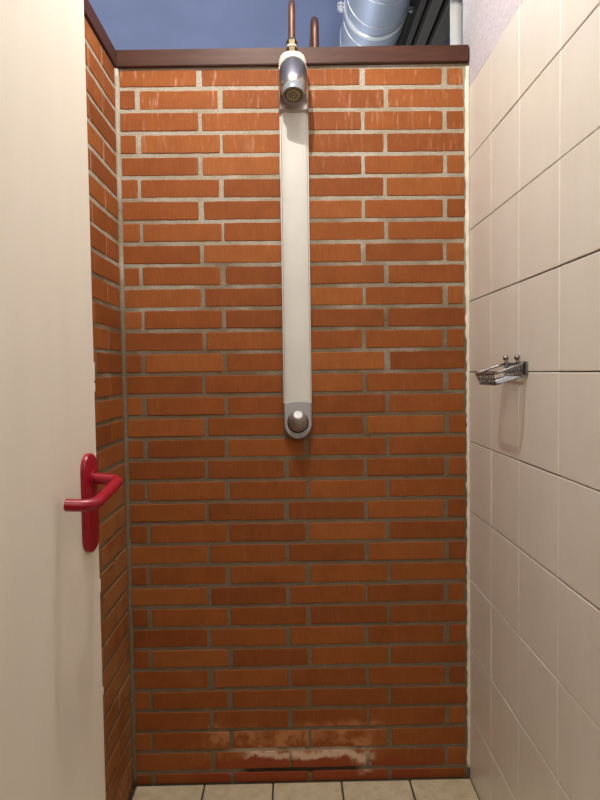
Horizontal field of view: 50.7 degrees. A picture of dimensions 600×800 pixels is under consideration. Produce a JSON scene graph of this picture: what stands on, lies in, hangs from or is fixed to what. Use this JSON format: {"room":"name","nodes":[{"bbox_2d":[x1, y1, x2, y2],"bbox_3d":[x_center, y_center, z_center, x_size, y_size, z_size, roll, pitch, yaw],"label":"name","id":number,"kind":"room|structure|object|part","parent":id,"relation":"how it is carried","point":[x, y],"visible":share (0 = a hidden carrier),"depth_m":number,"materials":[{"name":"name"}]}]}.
{"room":"shower stall","nodes":[
{"label":"shower stall","id":0,"kind":"room"},
{"bbox_2d":[84,17,132,799],"bbox_3d":[-0.546,0.140,1.118,0.102,2.094,1.420,-1,2,-1],"label":"wall","id":1,"kind":"structure","parent":0,"point":[100,81],"depth_m":1.67,"materials":[{"name":"brick"}]},
{"bbox_2d":[0,0,122,799],"bbox_3d":[-0.413,0.157,0.812,0.107,2.018,0.781,-1,2,6],"label":"door","id":2,"kind":"structure","parent":1,"relation":"in","point":[52,691],"depth_m":1.02,"materials":[{"name":"white paint"}]},
{"bbox_3d":[-0.384,0.188,1.161,0.010,0.182,0.056,-1,2,6],"label":"handle","id":3,"kind":"part","parent":2,"relation":"part of","materials":[{"name":"red plastic"}]},
{"bbox_3d":[-0.357,0.160,1.103,0.061,0.049,0.139,-1,2,5],"label":"lever","id":4,"kind":"part","parent":2,"relation":"part of","materials":[{"name":"red plastic"}]},
{"bbox_2d":[89,0,449,50],"bbox_3d":[0.255,-1.741,1.459,3.800,0.060,5.800,-1,2,-1],"label":"ceiling","id":5,"kind":"structure","parent":0,"point":[128,24],"depth_m":2.97,"materials":[{"name":"blue paint"}]},
{"bbox_2d":[337,0,413,46],"bbox_3d":[0.278,-1.559,2.594,0.286,0.406,3.450,-1,2,-1],"label":"ventilation duct","id":6,"kind":"object","parent":5,"relation":"hanging from","point":[364,22],"visible":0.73,"depth_m":2.31,"materials":[{"name":"grey metal"}]},
{"bbox_2d":[397,0,449,45],"bbox_3d":[0.464,-1.599,3.103,0.168,0.369,2.535,-1,2,-1],"label":"steel beam","id":7,"kind":"structure","parent":5,"relation":"attached to","point":[428,23],"depth_m":2.37,"materials":[{"name":"black metal"}]},
{"bbox_2d":[450,0,462,44],"bbox_3d":[0.519,-1.092,2.092,0.051,1.303,0.051,-1,2,-1],"label":"pipe","id":8,"kind":"object","parent":5,"relation":"attached to","point":[456,6],"visible":0.02,"depth_m":2.07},
{"bbox_2d":[119,63,469,784],"bbox_3d":[-0.059,0.098,1.885,1.100,2.098,0.108,-1,2,-1],"label":"wall","id":9,"kind":"structure","parent":0,"point":[299,607],"depth_m":1.83,"materials":[{"name":"brick"}]},
{"bbox_2d":[114,68,136,785],"bbox_3d":[-0.503,0.103,1.824,0.019,2.067,0.019,-1,2,-1],"label":"joint","id":10,"kind":"object","parent":9,"relation":"attached to","point":[116,71],"visible":0.94,"depth_m":1.82,"materials":[{"name":"grey concrete"}]},
{"bbox_2d":[84,0,468,68],"bbox_3d":[-0.074,-0.938,1.141,1.118,0.055,1.545,-1,2,-1],"label":"wall trim","id":11,"kind":"structure","parent":9,"relation":"on","point":[415,54],"depth_m":1.78,"materials":[{"name":"brown paint"}]},
{"bbox_2d":[278,36,311,438],"bbox_3d":[-0.012,-0.440,1.744,0.084,1.110,0.126,-1,2,-1],"label":"shower column","id":12,"kind":"structure","parent":9,"relation":"attached to","point":[293,80],"depth_m":1.79,"materials":[{"name":"metal"}]},
{"bbox_2d":[288,0,294,37],"bbox_3d":[-0.041,-1.106,2.980,0.020,0.122,2.506,-1,2,-1],"label":"copper pipe","id":13,"kind":"object","parent":12,"relation":"attached to","point":[291,4],"visible":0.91,"depth_m":1.73,"materials":[{"name":"orange metal"}]},
{"bbox_3d":[-0.018,-0.870,1.775,0.084,0.135,0.027,-1,2,-1],"label":"shield plate","id":14,"kind":"part","parent":12,"relation":"part of","materials":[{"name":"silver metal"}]},
{"bbox_3d":[-0.006,0.059,1.794,0.054,0.060,0.060,-1,2,-1],"label":"push knob","id":15,"kind":"part","parent":12,"relation":"part of","materials":[{"name":"metal"}]},
{"bbox_3d":[-0.006,0.063,1.804,0.061,0.061,0.005,-1,2,-1],"label":"knob seat","id":16,"kind":"part","parent":12,"relation":"part of","materials":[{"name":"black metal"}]},
{"bbox_2d":[464,66,469,767],"bbox_3d":[0.485,0.073,1.837,0.012,2.038,0.011,-1,2,-1],"label":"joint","id":17,"kind":"structure","parent":9,"relation":"attached to","point":[466,86],"depth_m":1.83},
{"bbox_2d":[128,778,479,799],"bbox_3d":[0.294,1.166,1.585,3.800,0.061,5.800,-1,2,-1],"label":"floor","id":18,"kind":"structure","parent":0,"point":[446,788],"depth_m":1.83,"materials":[{"name":"tile"}]},
{"bbox_2d":[463,0,599,799],"bbox_3d":[0.556,-0.265,1.147,0.120,2.870,1.480,-1,2,-1],"label":"wall","id":19,"kind":"structure","parent":0,"point":[534,65],"depth_m":1.34,"materials":[{"name":"tile"}]},
{"bbox_2d":[475,355,528,385],"bbox_3d":[0.459,-0.069,1.454,0.075,0.068,0.158,-1,2,-1],"label":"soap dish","id":20,"kind":"object","parent":19,"relation":"attached to","point":[519,366],"visible":1,"depth_m":1.43,"materials":[{"name":"silver metal"}]},
{"bbox_3d":[0.262,-0.315,2.412,3.800,2.870,4.020,-1,2,-1],"label":"wall","id":21,"kind":"structure","parent":0,"visible":0},
{"bbox_2d":[309,16,318,46],"bbox_3d":[0.033,-0.858,3.092,0.024,0.762,2.306,-1,2,-1],"label":"copper pipe","id":22,"kind":"object","parent":21,"relation":"attached to","point":[314,24],"visible":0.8,"depth_m":1.93,"materials":[{"name":"orange metal"}]}
]}

